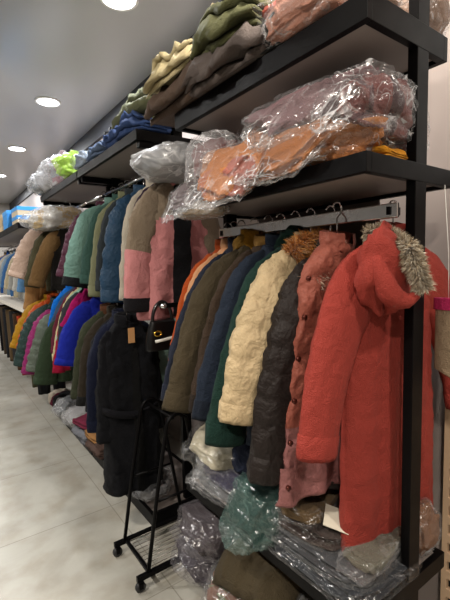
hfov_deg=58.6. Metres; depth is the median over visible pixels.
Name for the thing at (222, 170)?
coat
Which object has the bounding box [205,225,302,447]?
jacket
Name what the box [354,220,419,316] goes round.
hood
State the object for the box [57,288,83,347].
jacket
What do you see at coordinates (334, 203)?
hanger
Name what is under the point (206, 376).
jacket
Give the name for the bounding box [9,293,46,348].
puffer jacket
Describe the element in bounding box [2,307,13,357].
trousers
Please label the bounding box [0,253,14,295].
shirt
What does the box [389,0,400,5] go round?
coat
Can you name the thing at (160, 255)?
jacket
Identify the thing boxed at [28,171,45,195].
clothes
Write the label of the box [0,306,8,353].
trousers
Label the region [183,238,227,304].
jacket
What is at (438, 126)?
wall
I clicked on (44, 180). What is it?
clothes
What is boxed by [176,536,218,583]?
coat
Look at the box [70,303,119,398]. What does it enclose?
jacket
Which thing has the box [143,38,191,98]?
folded clothes
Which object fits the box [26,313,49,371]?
puffer jacket
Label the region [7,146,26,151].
recessed light
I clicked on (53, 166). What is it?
clothes
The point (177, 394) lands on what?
jacket
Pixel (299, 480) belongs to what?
coat
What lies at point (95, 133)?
trim
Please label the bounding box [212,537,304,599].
jacket
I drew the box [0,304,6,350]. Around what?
trousers
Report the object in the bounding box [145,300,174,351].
handbag
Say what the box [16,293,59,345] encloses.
puffer jacket
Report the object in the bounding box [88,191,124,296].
jacket
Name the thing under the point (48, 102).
diffuser
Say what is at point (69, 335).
coat
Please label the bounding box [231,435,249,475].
coat
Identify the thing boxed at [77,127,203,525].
clothes rack
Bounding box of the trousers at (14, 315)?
[12,312,21,369]
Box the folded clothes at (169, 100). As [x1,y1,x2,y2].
[144,59,210,127]
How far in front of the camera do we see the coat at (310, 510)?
1.35 m
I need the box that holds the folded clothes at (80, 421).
[72,413,86,429]
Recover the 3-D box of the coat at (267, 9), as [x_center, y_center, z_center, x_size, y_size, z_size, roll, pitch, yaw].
[0.227,-0.946,1.397,0.343,0.154,0.240,-5,6,-36]
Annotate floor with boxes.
[0,341,206,599]
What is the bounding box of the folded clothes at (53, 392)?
[48,388,70,403]
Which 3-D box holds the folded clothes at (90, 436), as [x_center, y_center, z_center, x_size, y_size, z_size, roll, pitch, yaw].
[-0.945,1.020,3.093,0.233,0.068,0.260,-5,6,-36]
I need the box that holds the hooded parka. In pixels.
[296,220,449,551]
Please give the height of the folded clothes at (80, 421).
0.068 m
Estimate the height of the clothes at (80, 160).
0.126 m
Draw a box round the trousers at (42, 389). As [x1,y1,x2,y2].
[37,382,64,394]
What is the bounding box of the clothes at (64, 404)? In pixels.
[56,396,75,418]
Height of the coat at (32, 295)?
0.668 m
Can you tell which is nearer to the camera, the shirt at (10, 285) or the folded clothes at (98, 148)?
the folded clothes at (98, 148)
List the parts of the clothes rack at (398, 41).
post, hanging rail, shelf frame, shelf frame, shelf frame, panel, post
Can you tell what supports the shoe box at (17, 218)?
on the clothes rack at (15, 233)
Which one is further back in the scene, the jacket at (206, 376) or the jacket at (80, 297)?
the jacket at (80, 297)
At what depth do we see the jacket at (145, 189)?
2.25 m
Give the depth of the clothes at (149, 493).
2.41 m
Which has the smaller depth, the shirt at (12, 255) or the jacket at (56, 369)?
the jacket at (56, 369)
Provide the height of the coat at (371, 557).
0.037 m
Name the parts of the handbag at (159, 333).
handle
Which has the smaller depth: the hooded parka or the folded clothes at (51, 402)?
the hooded parka
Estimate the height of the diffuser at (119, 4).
0.001 m
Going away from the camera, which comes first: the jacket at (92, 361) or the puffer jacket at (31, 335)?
the jacket at (92, 361)
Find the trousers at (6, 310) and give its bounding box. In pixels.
[5,309,17,360]
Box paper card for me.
[323,504,348,534]
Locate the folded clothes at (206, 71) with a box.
[180,20,270,97]
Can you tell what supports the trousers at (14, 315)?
hanging from the clothes rack at (15, 233)
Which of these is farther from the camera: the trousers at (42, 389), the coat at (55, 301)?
the trousers at (42, 389)
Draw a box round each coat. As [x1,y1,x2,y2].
[23,282,59,309]
[48,286,71,325]
[54,297,122,366]
[94,311,165,496]
[130,142,194,183]
[164,178,201,220]
[175,199,229,219]
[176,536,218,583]
[179,501,240,561]
[187,129,241,186]
[188,129,267,208]
[189,424,233,470]
[193,462,232,503]
[203,464,241,495]
[207,570,243,599]
[228,474,278,547]
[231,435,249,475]
[240,115,394,187]
[242,58,413,146]
[245,126,260,148]
[246,239,350,488]
[261,0,275,18]
[264,0,346,44]
[273,537,406,599]
[274,526,400,587]
[275,230,355,507]
[275,496,341,550]
[280,488,339,524]
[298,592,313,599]
[310,71,428,153]
[342,526,400,574]
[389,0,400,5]
[398,0,449,34]
[419,499,440,555]
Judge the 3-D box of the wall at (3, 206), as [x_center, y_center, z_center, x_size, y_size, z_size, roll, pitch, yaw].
[-7.115,-0.618,8.470,4.800,3.100,0.100,-5,6,-36]
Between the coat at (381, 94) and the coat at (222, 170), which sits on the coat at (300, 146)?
the coat at (381, 94)
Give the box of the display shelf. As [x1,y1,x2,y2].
[0,295,23,312]
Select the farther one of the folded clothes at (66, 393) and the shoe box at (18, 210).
the shoe box at (18, 210)
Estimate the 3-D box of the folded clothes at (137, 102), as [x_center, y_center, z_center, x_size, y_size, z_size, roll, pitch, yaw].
[-0.446,-1.086,2.346,0.352,0.228,0.515,-5,6,-39]
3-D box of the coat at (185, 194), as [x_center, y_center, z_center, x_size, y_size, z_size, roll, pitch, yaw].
[-0.107,-0.422,1.743,0.312,0.193,0.383,-5,6,-36]
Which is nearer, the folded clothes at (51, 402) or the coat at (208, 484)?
the coat at (208, 484)
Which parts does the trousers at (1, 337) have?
trouser leg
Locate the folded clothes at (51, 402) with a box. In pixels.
[50,391,63,406]
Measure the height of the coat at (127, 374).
0.978 m
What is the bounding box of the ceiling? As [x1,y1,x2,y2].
[0,0,217,203]
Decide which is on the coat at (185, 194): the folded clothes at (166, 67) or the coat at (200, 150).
the coat at (200, 150)
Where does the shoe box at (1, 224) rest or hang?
on the clothes rack at (15, 233)
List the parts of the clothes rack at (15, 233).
shelf frame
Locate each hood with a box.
[232,234,244,249]
[274,225,302,248]
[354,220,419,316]
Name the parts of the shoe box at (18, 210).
box lid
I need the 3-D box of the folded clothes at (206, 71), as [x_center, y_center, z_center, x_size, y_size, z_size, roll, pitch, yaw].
[0.055,-0.860,1.465,0.297,0.176,0.435,-5,6,-36]
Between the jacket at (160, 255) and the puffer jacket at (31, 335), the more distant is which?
the puffer jacket at (31, 335)
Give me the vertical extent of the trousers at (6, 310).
0.792 m
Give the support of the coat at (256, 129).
on the coat at (300, 146)
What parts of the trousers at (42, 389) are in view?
trouser leg, trouser leg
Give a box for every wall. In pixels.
[0,203,13,304]
[14,0,449,599]
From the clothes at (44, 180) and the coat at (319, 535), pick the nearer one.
the coat at (319, 535)
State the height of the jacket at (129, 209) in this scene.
0.768 m
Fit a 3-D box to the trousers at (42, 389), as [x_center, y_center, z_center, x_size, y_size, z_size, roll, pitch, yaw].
[-1.962,0.643,4.498,0.330,0.792,0.088,-5,6,-36]
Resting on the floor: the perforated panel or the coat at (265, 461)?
the perforated panel
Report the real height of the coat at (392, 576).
0.052 m
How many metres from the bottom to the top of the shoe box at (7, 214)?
0.100 m
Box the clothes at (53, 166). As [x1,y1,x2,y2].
[45,150,65,186]
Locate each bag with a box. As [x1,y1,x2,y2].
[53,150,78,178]
[433,185,449,377]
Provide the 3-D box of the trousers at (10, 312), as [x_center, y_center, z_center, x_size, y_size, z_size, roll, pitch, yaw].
[-2.956,0.547,5.873,0.330,0.792,0.089,-5,6,-36]
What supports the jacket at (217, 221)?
hanging from the hanger
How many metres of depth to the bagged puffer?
3.46 m
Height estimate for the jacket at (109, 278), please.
0.747 m
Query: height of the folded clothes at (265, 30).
0.112 m
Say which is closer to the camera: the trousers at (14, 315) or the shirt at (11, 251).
the trousers at (14, 315)
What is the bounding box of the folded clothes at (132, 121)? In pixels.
[102,110,172,148]
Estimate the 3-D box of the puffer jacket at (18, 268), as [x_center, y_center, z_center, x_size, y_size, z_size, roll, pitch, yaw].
[-1.652,-0.485,3.961,0.909,0.597,0.176,-5,6,-36]
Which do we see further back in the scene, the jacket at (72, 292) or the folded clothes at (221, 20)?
the jacket at (72, 292)
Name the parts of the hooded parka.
fur trim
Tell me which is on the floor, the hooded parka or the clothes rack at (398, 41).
the clothes rack at (398, 41)
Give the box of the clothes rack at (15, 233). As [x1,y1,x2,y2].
[0,206,65,387]
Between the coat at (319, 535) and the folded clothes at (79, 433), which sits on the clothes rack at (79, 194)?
the folded clothes at (79, 433)
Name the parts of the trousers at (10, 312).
trouser leg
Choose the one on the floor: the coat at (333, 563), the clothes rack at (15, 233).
the clothes rack at (15, 233)
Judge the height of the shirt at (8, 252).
0.668 m
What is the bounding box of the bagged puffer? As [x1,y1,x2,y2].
[19,205,81,231]
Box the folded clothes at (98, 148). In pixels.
[86,140,106,161]
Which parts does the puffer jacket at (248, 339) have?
fur trim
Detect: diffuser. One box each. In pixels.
[9,147,24,150]
[37,98,58,105]
[103,0,135,8]
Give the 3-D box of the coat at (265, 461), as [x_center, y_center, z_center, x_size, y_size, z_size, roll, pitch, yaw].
[0.386,0.198,1.407,0.777,0.865,0.192,-5,6,-33]
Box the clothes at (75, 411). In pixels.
[65,405,86,426]
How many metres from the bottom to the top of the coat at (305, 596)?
0.221 m
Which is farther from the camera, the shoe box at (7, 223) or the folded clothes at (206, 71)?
the shoe box at (7, 223)
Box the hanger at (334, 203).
[332,201,341,232]
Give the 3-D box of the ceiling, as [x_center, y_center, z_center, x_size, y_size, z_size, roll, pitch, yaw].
[-3.028,-1.813,2.628,4.800,0.100,14.000,-5,6,-36]
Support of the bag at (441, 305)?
hanging from the clothes rack at (398, 41)
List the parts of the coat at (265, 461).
fur trim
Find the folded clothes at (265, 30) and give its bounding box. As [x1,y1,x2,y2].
[249,12,283,59]
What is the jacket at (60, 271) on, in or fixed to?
hanging from the hanger
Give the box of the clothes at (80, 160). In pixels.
[74,150,87,169]
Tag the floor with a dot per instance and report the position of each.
(60, 528)
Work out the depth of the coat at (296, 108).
1.16 m
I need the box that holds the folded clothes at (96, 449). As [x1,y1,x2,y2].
[85,440,103,459]
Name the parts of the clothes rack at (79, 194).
shelf frame, shelf frame, hanging rail, post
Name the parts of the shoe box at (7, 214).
box lid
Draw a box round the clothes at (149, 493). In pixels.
[134,466,173,499]
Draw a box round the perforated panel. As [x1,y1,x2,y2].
[440,408,449,599]
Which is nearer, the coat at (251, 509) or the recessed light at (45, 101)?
the coat at (251, 509)
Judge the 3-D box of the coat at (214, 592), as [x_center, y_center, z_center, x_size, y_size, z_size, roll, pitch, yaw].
[0.098,1.189,1.663,0.428,0.191,0.361,-6,7,-43]
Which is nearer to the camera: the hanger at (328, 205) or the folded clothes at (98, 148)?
the hanger at (328, 205)
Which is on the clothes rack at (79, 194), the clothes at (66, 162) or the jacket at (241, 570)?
the clothes at (66, 162)
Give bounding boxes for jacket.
[8,228,42,279]
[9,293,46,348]
[13,296,56,366]
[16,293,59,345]
[21,309,50,374]
[24,231,52,290]
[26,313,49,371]
[28,227,68,290]
[33,320,72,384]
[49,287,74,324]
[50,287,76,352]
[52,287,78,360]
[52,331,70,372]
[56,201,103,277]
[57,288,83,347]
[60,288,91,326]
[61,197,111,288]
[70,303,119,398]
[76,304,122,405]
[79,193,117,283]
[85,306,122,411]
[86,308,167,432]
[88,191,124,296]
[95,188,132,290]
[99,184,144,302]
[119,180,152,300]
[123,182,219,320]
[134,182,153,205]
[158,318,175,383]
[161,237,236,400]
[162,228,266,412]
[170,239,220,344]
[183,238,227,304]
[188,234,265,434]
[191,232,279,445]
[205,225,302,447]
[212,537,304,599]
[215,218,220,238]
[218,227,335,425]
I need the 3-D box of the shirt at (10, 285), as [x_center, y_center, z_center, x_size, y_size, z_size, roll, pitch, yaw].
[-2.456,-0.362,5.137,0.617,0.668,0.151,-5,6,-36]
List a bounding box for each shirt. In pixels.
[0,249,15,294]
[0,250,13,293]
[0,251,9,292]
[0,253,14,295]
[4,257,17,296]
[8,276,22,298]
[12,277,24,299]
[17,278,24,292]
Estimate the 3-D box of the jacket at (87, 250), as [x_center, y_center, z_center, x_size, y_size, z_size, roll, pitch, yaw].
[-0.733,-0.439,2.899,0.662,0.647,0.143,-5,6,-36]
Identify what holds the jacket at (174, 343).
hanging from the hanger
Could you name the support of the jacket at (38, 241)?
hanging from the hanger
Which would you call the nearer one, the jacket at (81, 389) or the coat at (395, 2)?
the coat at (395, 2)
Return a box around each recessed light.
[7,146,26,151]
[35,96,60,106]
[100,0,138,10]
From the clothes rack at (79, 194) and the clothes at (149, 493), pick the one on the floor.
the clothes rack at (79, 194)
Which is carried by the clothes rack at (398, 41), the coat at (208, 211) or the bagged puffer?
the coat at (208, 211)
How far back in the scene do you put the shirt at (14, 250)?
5.79 m
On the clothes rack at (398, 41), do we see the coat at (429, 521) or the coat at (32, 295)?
the coat at (429, 521)
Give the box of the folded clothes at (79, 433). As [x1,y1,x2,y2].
[71,425,87,444]
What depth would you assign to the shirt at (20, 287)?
4.43 m
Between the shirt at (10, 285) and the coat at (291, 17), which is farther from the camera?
the shirt at (10, 285)
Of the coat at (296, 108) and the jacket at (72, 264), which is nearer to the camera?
the coat at (296, 108)
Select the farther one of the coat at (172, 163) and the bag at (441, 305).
the coat at (172, 163)
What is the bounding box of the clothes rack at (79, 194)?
[40,131,132,454]
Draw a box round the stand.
[113,397,196,592]
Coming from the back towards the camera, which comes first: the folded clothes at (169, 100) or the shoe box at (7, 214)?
the shoe box at (7, 214)
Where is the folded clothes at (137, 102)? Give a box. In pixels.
[111,87,170,134]
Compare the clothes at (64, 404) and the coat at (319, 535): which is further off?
the clothes at (64, 404)
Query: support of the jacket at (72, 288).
hanging from the hanger
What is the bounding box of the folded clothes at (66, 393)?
[52,390,70,409]
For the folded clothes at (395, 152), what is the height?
0.043 m
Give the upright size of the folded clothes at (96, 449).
0.123 m
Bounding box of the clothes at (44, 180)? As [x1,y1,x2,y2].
[33,157,54,191]
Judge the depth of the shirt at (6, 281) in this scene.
5.24 m
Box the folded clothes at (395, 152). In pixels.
[372,145,407,159]
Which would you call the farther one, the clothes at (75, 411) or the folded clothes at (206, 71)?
the clothes at (75, 411)
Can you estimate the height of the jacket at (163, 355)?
0.548 m
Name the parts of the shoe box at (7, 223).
box lid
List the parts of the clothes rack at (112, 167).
post, hanging rail, hanging rail, shelf frame, shelf frame, post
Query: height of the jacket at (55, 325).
0.563 m
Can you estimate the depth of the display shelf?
5.83 m
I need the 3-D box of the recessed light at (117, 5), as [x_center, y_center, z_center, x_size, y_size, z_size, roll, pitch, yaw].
[-0.631,-1.793,2.385,0.232,0.012,0.232,-5,6,-36]
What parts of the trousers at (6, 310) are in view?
trouser leg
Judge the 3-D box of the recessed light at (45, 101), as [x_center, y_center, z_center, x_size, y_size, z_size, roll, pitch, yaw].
[-1.692,-1.894,3.835,0.232,0.012,0.232,-5,6,-36]
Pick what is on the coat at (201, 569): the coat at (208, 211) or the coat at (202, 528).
the coat at (202, 528)
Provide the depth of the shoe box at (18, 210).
4.41 m
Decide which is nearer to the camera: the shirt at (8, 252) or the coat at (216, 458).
the coat at (216, 458)
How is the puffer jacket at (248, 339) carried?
hanging from the hanger
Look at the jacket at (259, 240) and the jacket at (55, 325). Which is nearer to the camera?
the jacket at (259, 240)
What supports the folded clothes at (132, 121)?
on the clothes rack at (112, 167)
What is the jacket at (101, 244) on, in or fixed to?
hanging from the hanger
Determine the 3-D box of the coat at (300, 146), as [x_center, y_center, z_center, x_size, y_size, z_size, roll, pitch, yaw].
[0.265,-0.450,1.273,0.412,0.203,0.569,-6,7,-43]
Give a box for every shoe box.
[0,223,3,231]
[2,210,11,221]
[3,219,11,229]
[11,206,40,217]
[12,215,29,224]
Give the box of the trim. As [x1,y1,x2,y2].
[9,35,193,209]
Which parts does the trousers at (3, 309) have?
trouser leg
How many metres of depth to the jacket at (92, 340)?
2.37 m
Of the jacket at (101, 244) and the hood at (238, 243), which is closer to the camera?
the hood at (238, 243)
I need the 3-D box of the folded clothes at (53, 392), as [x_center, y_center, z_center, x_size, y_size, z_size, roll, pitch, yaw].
[-1.711,0.998,4.148,0.228,0.163,0.109,-5,6,-36]
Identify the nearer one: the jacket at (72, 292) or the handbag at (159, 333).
the handbag at (159, 333)
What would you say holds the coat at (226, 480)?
on the coat at (208, 484)
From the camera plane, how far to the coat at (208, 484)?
1.77 m
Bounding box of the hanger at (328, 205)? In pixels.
[325,205,334,230]
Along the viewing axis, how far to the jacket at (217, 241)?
1.72 m
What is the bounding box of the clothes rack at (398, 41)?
[175,0,449,599]
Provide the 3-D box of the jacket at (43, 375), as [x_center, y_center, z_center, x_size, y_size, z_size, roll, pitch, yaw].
[-1.220,0.355,3.334,0.722,0.622,0.123,-5,6,-38]
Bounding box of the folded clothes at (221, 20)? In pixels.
[189,0,274,59]
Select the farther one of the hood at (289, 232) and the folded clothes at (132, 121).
the folded clothes at (132, 121)
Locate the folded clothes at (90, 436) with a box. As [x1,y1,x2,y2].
[85,429,96,443]
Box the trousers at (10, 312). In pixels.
[9,311,20,361]
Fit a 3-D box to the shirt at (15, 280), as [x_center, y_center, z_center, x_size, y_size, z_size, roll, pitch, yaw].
[-2.260,-0.344,4.870,0.612,0.668,0.164,-5,6,-36]
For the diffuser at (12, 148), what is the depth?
5.30 m
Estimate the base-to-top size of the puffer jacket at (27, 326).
0.631 m
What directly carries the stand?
on the floor
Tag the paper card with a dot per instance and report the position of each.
(331, 515)
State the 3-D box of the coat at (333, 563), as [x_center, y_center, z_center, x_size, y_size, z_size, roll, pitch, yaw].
[0.378,0.803,1.406,0.401,0.052,0.455,-5,6,-36]
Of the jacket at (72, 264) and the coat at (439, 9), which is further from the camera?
the jacket at (72, 264)

